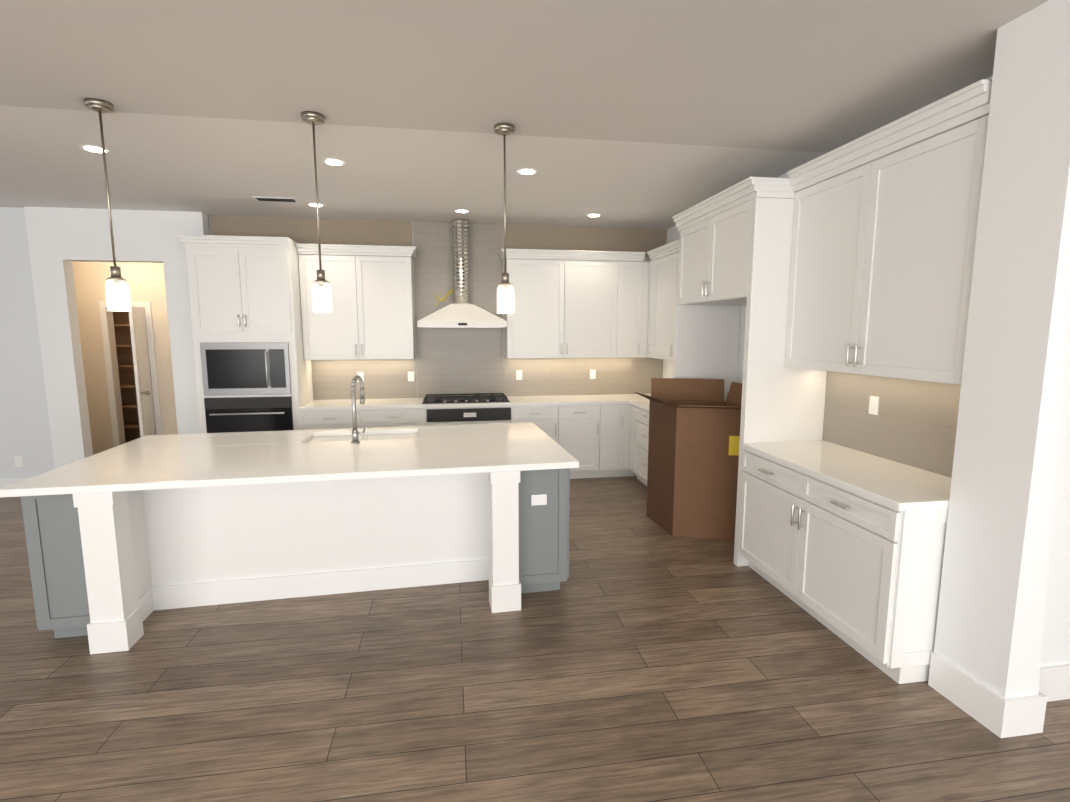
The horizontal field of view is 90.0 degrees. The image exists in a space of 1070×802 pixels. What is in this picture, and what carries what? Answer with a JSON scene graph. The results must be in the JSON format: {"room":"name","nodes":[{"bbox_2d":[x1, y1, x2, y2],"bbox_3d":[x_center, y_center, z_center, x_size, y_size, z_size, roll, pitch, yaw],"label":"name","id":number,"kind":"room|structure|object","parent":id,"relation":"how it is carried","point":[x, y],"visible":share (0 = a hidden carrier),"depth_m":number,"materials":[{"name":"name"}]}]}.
{"room":"kitchen","nodes":[
{"label":"kitchen","id":0,"kind":"room"},
{"bbox_2d":[0,207,54,478],"bbox_3d":[-7.545,-0.468,5.392,4.718,2.980,0.130,-1,7,-9],"label":"wall","id":1,"kind":"structure","parent":0,"point":[25,433],"depth_m":5.67,"materials":[{"name":"paint"}]},
{"bbox_2d":[0,478,28,488],"bbox_3d":[-7.533,0.950,5.502,4.718,0.140,0.015,-1,7,-9],"label":"baseboard","id":2,"kind":"structure","parent":1,"relation":"attached to","point":[4,483],"depth_m":5.78,"materials":[{"name":"white wood"}]},
{"bbox_2d":[14,456,22,466],"bbox_3d":[-5.577,0.652,5.778,0.072,0.116,0.008,-1,7,-9],"label":"outlet","id":3,"kind":"object","parent":1,"relation":"attached to","point":[18,461],"visible":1,"depth_m":5.78,"materials":[{"name":"white plastic"}]},
{"bbox_2d":[24,207,208,468],"bbox_3d":[-4.378,-0.523,5.821,1.668,2.980,0.140,-1,7,-9],"label":"wall","id":4,"kind":"structure","parent":0,"point":[60,240],"depth_m":5.66,"materials":[{"name":"white paint"}]},
{"bbox_2d":[72,261,177,454],"bbox_3d":[-5.274,-0.672,6.976,2.500,2.980,0.120,-1,7,-9],"label":"wall","id":5,"kind":"structure","parent":0,"point":[146,282],"depth_m":6.89,"materials":[{"name":"paint"}]},
{"bbox_2d":[99,301,162,446],"bbox_3d":[-5.239,-0.227,6.968,0.590,2.100,0.017,-1,7,-9],"label":"door frame","id":6,"kind":"structure","parent":5,"relation":"attached to","point":[103,305],"depth_m":6.93,"materials":[{"name":"white wood"}]},
{"bbox_2d":[128,306,155,436],"bbox_3d":[-4.927,-0.173,6.804,0.193,2.010,0.439,-1,7,-9],"label":"pantry door","id":7,"kind":"structure","parent":5,"relation":"in","point":[139,341],"depth_m":6.70,"materials":[{"name":"white wood"}]},
{"bbox_2d":[113,314,154,442],"bbox_3d":[-5.490,-0.848,8.338,2.100,2.980,0.100,-1,7,-9],"label":"wall","id":8,"kind":"structure","parent":0,"point":[125,359],"depth_m":8.21,"materials":[{"name":"brown wood"}]},
{"bbox_2d":[112,308,155,431],"bbox_3d":[-5.449,-0.482,8.124,1.880,1.950,0.415,-1,7,-9],"label":"pantry shelves","id":9,"kind":"object","parent":8,"relation":"attached to","point":[126,369],"depth_m":8.12,"materials":[{"name":"brown wood"}]},
{"bbox_2d":[209,215,650,399],"bbox_3d":[-0.899,-0.611,6.503,5.405,2.980,0.120,-1,7,-9],"label":"wall","id":10,"kind":"structure","parent":0,"point":[647,259],"depth_m":6.34,"materials":[{"name":"beige paint"}]},
{"bbox_2d":[296,244,417,359],"bbox_3d":[-1.937,-1.086,6.005,1.241,1.230,0.406,-1,7,-9],"label":"upper cabinet","id":11,"kind":"object","parent":10,"relation":"attached to","point":[371,317],"visible":1,"depth_m":5.87,"materials":[{"name":"white wood"}]},
{"bbox_2d":[357,372,363,381],"bbox_3d":[-2.051,-0.280,6.286,0.072,0.116,0.008,-1,7,-9],"label":"electrical outlet","id":12,"kind":"object","parent":10,"relation":"attached to","point":[361,374],"visible":0.52,"depth_m":6.28,"materials":[{"name":"white plastic"}]},
{"bbox_2d":[408,372,413,380],"bbox_3d":[-1.478,-0.292,6.375,0.072,0.116,0.008,-1,7,-9],"label":"electrical outlet","id":13,"kind":"object","parent":10,"relation":"attached to","point":[410,376],"visible":1,"depth_m":6.37,"materials":[{"name":"white plastic"}]},
{"bbox_2d":[209,215,666,256],"bbox_3d":[-0.958,-1.913,6.263,5.258,0.334,0.002,-1,7,-9],"label":"wall","id":14,"kind":"structure","parent":10,"relation":"attached to","point":[352,232],"depth_m":6.16,"materials":[{"name":"beige paint"}]},
{"bbox_2d":[417,219,506,327],"bbox_3d":[-0.837,-1.445,6.074,0.980,1.212,0.503,-1,7,-9],"label":"range hood","id":15,"kind":"object","parent":10,"relation":"attached to","point":[461,311],"visible":0.98,"depth_m":6.02,"materials":[{"name":"white metal"}]},
{"bbox_2d":[311,222,662,399],"bbox_3d":[-0.473,-1.071,6.443,4.273,2.048,0.010,-1,7,-9],"label":"backsplash","id":16,"kind":"structure","parent":10,"relation":"attached to","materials":[{"name":"tile"}]},
{"bbox_2d":[516,370,521,379],"bbox_3d":[-0.194,-0.318,6.575,0.072,0.116,0.008,-1,7,-9],"label":"electrical outlet","id":17,"kind":"object","parent":10,"relation":"attached to","point":[518,374],"visible":1,"depth_m":6.57,"materials":[{"name":"white plastic"}]},
{"bbox_2d":[502,256,569,358],"bbox_3d":[0.013,-1.095,6.347,0.729,1.160,0.340,-1,7,-9],"label":"upper cabinet","id":18,"kind":"object","parent":10,"relation":"attached to","point":[538,326],"depth_m":6.19,"materials":[{"name":"white wood"}]},
{"bbox_2d":[590,370,595,378],"bbox_3d":[0.725,-0.336,6.718,0.072,0.116,0.008,-1,7,-9],"label":"electrical outlet","id":19,"kind":"object","parent":10,"relation":"attached to","point":[592,374],"visible":1,"depth_m":6.72,"materials":[{"name":"white plastic"}]},
{"bbox_2d":[570,256,625,357],"bbox_3d":[0.630,-1.107,6.443,0.759,1.160,0.340,-1,7,-9],"label":"upper cabinet","id":20,"kind":"object","parent":10,"relation":"attached to","point":[579,304],"depth_m":6.29,"materials":[{"name":"white wood"}]},
{"bbox_2d":[622,256,649,357],"bbox_3d":[1.115,-1.117,6.518,0.460,1.160,0.340,-1,7,-9],"label":"upper cabinet","id":21,"kind":"object","parent":10,"relation":"attached to","point":[635,304],"depth_m":6.37,"materials":[{"name":"white wood"}]},
{"bbox_2d":[0,0,1048,228],"bbox_3d":[-1.361,-1.610,2.208,16.000,0.100,13.600,-1,7,-9],"label":"ceiling","id":22,"kind":"structure","parent":0,"point":[648,114],"depth_m":2.90,"materials":[{"name":"paint"}]},
{"bbox_2d":[79,145,110,152],"bbox_3d":[-3.057,-1.749,3.718,0.170,0.008,0.170,-1,7,-9],"label":"recessed light","id":23,"kind":"object","parent":22,"relation":"in","point":[94,148],"visible":0.77,"depth_m":3.70,"materials":[{"name":"white"}]},
{"bbox_2d":[84,98,130,311],"bbox_3d":[-2.423,-1.091,3.046,0.128,1.144,0.130,-1,7,-9],"label":"pendant light","id":24,"kind":"object","parent":22,"relation":"hanging from","point":[100,106],"visible":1,"depth_m":3.06,"materials":[{"name":"white glass"}]},
{"bbox_2d":[252,196,298,201],"bbox_3d":[-2.481,-1.930,5.128,0.380,0.010,0.150,-1,7,-9],"label":"ceiling vent","id":25,"kind":"object","parent":22,"relation":"in","point":[276,199],"visible":0.96,"depth_m":5.10,"materials":[{"name":"white metal"}]},
{"bbox_2d":[307,203,324,206],"bbox_3d":[-2.192,-1.959,5.349,0.170,0.008,0.170,-1,7,-9],"label":"recessed light","id":26,"kind":"object","parent":22,"relation":"in","point":[314,204],"visible":0.85,"depth_m":5.32,"materials":[{"name":"white"}]},
{"bbox_2d":[301,111,332,312],"bbox_3d":[-1.306,-1.113,3.220,0.128,1.144,0.130,-1,7,-9],"label":"pendant light","id":27,"kind":"object","parent":22,"relation":"hanging from","point":[313,118],"visible":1,"depth_m":3.23,"materials":[{"name":"white glass"}]},
{"bbox_2d":[322,158,345,165],"bbox_3d":[-1.502,-1.785,4.001,0.170,0.008,0.170,-1,7,-9],"label":"recessed light","id":28,"kind":"object","parent":22,"relation":"in","point":[334,161],"visible":0.94,"depth_m":3.98,"materials":[{"name":"white plastic"}]},
{"bbox_2d":[454,209,469,212],"bbox_3d":[-0.767,-1.994,5.621,0.170,0.008,0.170,-1,7,-9],"label":"recessed light","id":29,"kind":"object","parent":22,"relation":"in","point":[461,210],"visible":0.98,"depth_m":5.61,"materials":[{"name":"white plastic"}]},
{"bbox_2d":[494,123,514,313],"bbox_3d":[-0.190,-1.135,3.394,0.128,1.144,0.130,-1,7,-9],"label":"pendant light","id":30,"kind":"object","parent":22,"relation":"hanging from","point":[504,129],"visible":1,"depth_m":3.40,"materials":[{"name":"white glass"}]},
{"bbox_2d":[517,168,537,174],"bbox_3d":[-0.061,-1.816,4.235,0.170,0.008,0.170,-1,7,-9],"label":"recessed light","id":31,"kind":"object","parent":22,"relation":"in","point":[526,171],"visible":0.98,"depth_m":4.22,"materials":[{"name":"white"}]},
{"bbox_2d":[586,213,600,216],"bbox_3d":[0.639,-2.020,5.820,0.170,0.008,0.170,-1,7,-9],"label":"recessed light","id":32,"kind":"object","parent":22,"relation":"in","point":[593,215],"visible":0.98,"depth_m":5.81,"materials":[{"name":"white"}]},
{"bbox_2d":[0,476,1069,801],"bbox_3d":[-1.361,1.445,2.603,16.000,0.100,13.600,-1,7,-9],"label":"floor","id":33,"kind":"structure","parent":0,"point":[638,656],"depth_m":2.50,"materials":[{"name":"brown wood"}]},
{"bbox_2d":[174,234,312,432],"bbox_3d":[-3.049,-0.356,5.777,1.046,2.660,0.690,-1,7,-9],"label":"tall cabinet","id":34,"kind":"object","parent":33,"relation":"on","point":[253,368],"visible":0.69,"depth_m":5.47,"materials":[{"name":"white wood"}]},
{"bbox_2d":[0,467,578,653],"bbox_3d":[-1.374,0.796,3.763,3.034,0.890,1.482,-1,7,-11],"label":"kitchen island","id":35,"kind":"object","parent":33,"relation":"on","point":[124,541],"depth_m":3.39,"materials":[{"name":"white wood"}]},
{"bbox_2d":[0,432,578,494],"bbox_3d":[-1.305,0.370,3.433,3.028,0.040,0.936,-1,7,-11],"label":"island countertop","id":36,"kind":"structure","parent":35,"relation":"on","point":[341,458],"depth_m":3.27,"materials":[{"name":"white stone"}]},
{"bbox_2d":[352,375,367,442],"bbox_3d":[-1.271,0.062,3.870,0.111,0.459,0.217,-1,7,-11],"label":"faucet","id":37,"kind":"object","parent":36,"relation":"on","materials":[{"name":"silver metal"}]},
{"bbox_2d":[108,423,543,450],"bbox_3d":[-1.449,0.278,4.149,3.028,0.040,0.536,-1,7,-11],"label":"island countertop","id":38,"kind":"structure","parent":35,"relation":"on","point":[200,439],"depth_m":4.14,"materials":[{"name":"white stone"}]},
{"bbox_2d":[308,431,415,442],"bbox_3d":[-1.320,0.392,4.130,0.820,0.206,0.420,-1,7,-11],"label":"sink","id":39,"kind":"object","parent":38,"relation":"in","point":[371,434],"depth_m":4.26,"materials":[{"name":"white ceramic"}]},
{"bbox_2d":[299,410,366,429],"bbox_3d":[-2.200,0.500,6.055,0.679,0.890,0.625,-1,7,-9],"label":"base cabinet","id":40,"kind":"object","parent":33,"relation":"on","point":[309,419],"depth_m":5.70,"materials":[{"name":"white wood"}]},
{"bbox_2d":[367,406,434,427],"bbox_3d":[-1.579,0.488,6.152,0.823,0.890,0.625,-1,7,-9],"label":"base cabinet","id":41,"kind":"object","parent":33,"relation":"on","point":[390,416],"depth_m":5.82,"materials":[{"name":"white wood"}]},
{"bbox_2d":[435,406,518,425],"bbox_3d":[-0.774,0.472,6.278,1.052,0.890,0.625,-1,7,-9],"label":"oven","id":42,"kind":"object","parent":33,"relation":"on","point":[444,415],"depth_m":5.94,"materials":[{"name":"black metal"}]},
{"bbox_2d":[519,406,566,450],"bbox_3d":[-0.048,0.457,6.391,0.662,0.890,0.625,-1,7,-9],"label":"base cabinet","id":43,"kind":"object","parent":33,"relation":"on","point":[552,420],"depth_m":6.08,"materials":[{"name":"white wood"}]},
{"bbox_2d":[567,402,606,478],"bbox_3d":[0.461,0.447,6.470,0.612,0.890,0.625,-1,7,-9],"label":"base cabinet","id":44,"kind":"object","parent":33,"relation":"on","point":[586,421],"depth_m":6.18,"materials":[{"name":"white wood"}]},
{"bbox_2d":[299,394,650,409],"bbox_3d":[-0.424,0.004,6.269,4.272,0.040,0.637,-1,7,-9],"label":"countertop","id":45,"kind":"structure","parent":44,"relation":"on","point":[516,399],"depth_m":6.10,"materials":[{"name":"white stone"}]},
{"bbox_2d":[423,394,510,401],"bbox_3d":[-0.805,-0.035,6.218,0.970,0.050,0.514,-1,7,-9],"label":"cooktop","id":46,"kind":"object","parent":45,"relation":"in","point":[426,397],"depth_m":6.16,"materials":[{"name":"black metal"}]},
{"bbox_2d":[607,402,626,476],"bbox_3d":[0.814,0.440,6.525,0.347,0.890,0.625,-1,7,-9],"label":"base cabinet","id":47,"kind":"object","parent":33,"relation":"on","point":[616,411],"depth_m":6.23,"materials":[{"name":"white wood"}]},
{"bbox_2d":[623,402,636,476],"bbox_3d":[1.307,0.430,6.602,0.765,0.890,0.625,-1,7,-9],"label":"base cabinet","id":48,"kind":"object","parent":33,"relation":"on","point":[626,457],"depth_m":6.27,"materials":[{"name":"white wood"}]},
{"bbox_2d":[629,400,649,485],"bbox_3d":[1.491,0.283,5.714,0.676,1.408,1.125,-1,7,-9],"label":"base cabinet","id":49,"kind":"object","parent":33,"relation":"on","point":[639,437],"visible":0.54,"depth_m":5.95,"materials":[{"name":"white wood"}]},
{"bbox_2d":[630,400,649,410],"bbox_3d":[1.504,0.079,5.686,0.645,0.040,1.117,-1,7,-9],"label":"countertop","id":50,"kind":"structure","parent":49,"relation":"on","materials":[{"name":"white stone"}]},
{"bbox_2d":[635,378,741,539],"bbox_3d":[1.391,0.486,4.579,0.855,1.297,0.924,-1,7,-9],"label":"cardboard box","id":51,"kind":"object","parent":33,"relation":"on","point":[693,447],"visible":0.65,"depth_m":4.46,"materials":[{"name":"brown cardboard"}]},
{"bbox_2d":[737,447,792,593],"bbox_3d":[1.854,0.821,3.571,0.635,0.890,0.739,-1,7,-9],"label":"base cabinet","id":52,"kind":"object","parent":33,"relation":"on","point":[766,493],"depth_m":3.57,"materials":[{"name":"white wood"}]},
{"bbox_2d":[785,467,948,683],"bbox_3d":[1.951,0.900,2.959,0.635,0.890,0.755,-1,7,-9],"label":"base cabinet","id":53,"kind":"object","parent":33,"relation":"on","point":[842,528],"depth_m":2.69,"materials":[{"name":"white wood"}]},
{"bbox_2d":[741,439,951,506],"bbox_3d":[1.898,0.400,3.201,0.645,0.040,1.373,-1,7,-9],"label":"countertop","id":54,"kind":"structure","parent":53,"relation":"on","point":[896,484],"depth_m":3.04,"materials":[{"name":"white stone"}]},
{"bbox_2d":[663,76,992,382],"bbox_3d":[2.035,-0.383,4.738,0.120,2.980,4.548,-1,7,-9],"label":"wall","id":55,"kind":"structure","parent":0,"point":[673,233],"depth_m":5.04,"materials":[{"name":"white paint"}]},
{"bbox_2d":[647,262,650,346],"bbox_3d":[1.539,-1.089,6.303,0.340,1.160,0.229,-1,7,-9],"label":"upper cabinet","id":56,"kind":"object","parent":55,"relation":"attached to","point":[649,307],"depth_m":6.35,"materials":[{"name":"white wood"}]},
{"bbox_2d":[647,247,674,359],"bbox_3d":[1.597,-1.042,5.935,0.340,1.160,0.759,-1,7,-9],"label":"upper cabinet","id":57,"kind":"object","parent":55,"relation":"attached to","point":[663,279],"depth_m":6.01,"materials":[{"name":"white wood"}]},
{"bbox_2d":[671,247,679,360],"bbox_3d":[1.690,-0.967,5.352,0.340,1.160,0.670,-1,7,-9],"label":"upper cabinet","id":58,"kind":"object","parent":55,"relation":"attached to","point":[674,282],"depth_m":5.66,"materials":[{"name":"white wood"}]},
{"bbox_2d":[676,189,794,308],"bbox_3d":[1.702,-1.156,4.324,0.625,0.699,1.160,-1,7,-9],"label":"upper cabinet","id":59,"kind":"object","parent":55,"relation":"attached to","point":[735,247],"depth_m":3.85,"materials":[{"name":"white wood"}]},
{"bbox_2d":[785,155,860,372],"bbox_3d":[1.997,-0.808,3.384,0.344,1.229,0.737,-1,7,-9],"label":"upper cabinet","id":60,"kind":"object","parent":55,"relation":"attached to","point":[825,203],"depth_m":3.40,"materials":[{"name":"white wood"}]},
{"bbox_2d":[869,396,878,414],"bbox_3d":[2.170,0.028,3.428,0.008,0.116,0.072,-1,7,-9],"label":"electrical outlet","id":61,"kind":"object","parent":55,"relation":"attached to","point":[873,404],"visible":1,"depth_m":3.42,"materials":[{"name":"white plastic"}]},
{"bbox_2d":[822,371,960,477],"bbox_3d":[2.215,0.107,3.212,0.010,0.538,1.373,-1,7,-9],"label":"backsplash","id":62,"kind":"structure","parent":55,"relation":"attached to","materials":[{"name":"tile"}]},
{"bbox_2d":[845,99,989,384],"bbox_3d":[2.093,-0.730,2.778,0.344,1.229,0.737,-1,7,-9],"label":"upper cabinet","id":63,"kind":"object","parent":55,"relation":"attached to","point":[885,223],"depth_m":2.71,"materials":[{"name":"white wood"}]},
{"bbox_2d":[934,0,1069,698],"bbox_3d":[4.306,-0.112,2.636,4.730,2.980,0.340,-1,7,-9],"label":"wall","id":64,"kind":"structure","parent":0,"point":[1003,625],"depth_m":2.24,"materials":[{"name":"white paint"}]},
{"bbox_2d":[928,652,1069,737],"bbox_3d":[4.300,1.283,2.806,4.746,0.170,0.354,-1,7,-9],"label":"baseboard","id":65,"kind":"structure","parent":64,"relation":"attached to","point":[993,712],"depth_m":2.39,"materials":[{"name":"white wood"}]}
]}

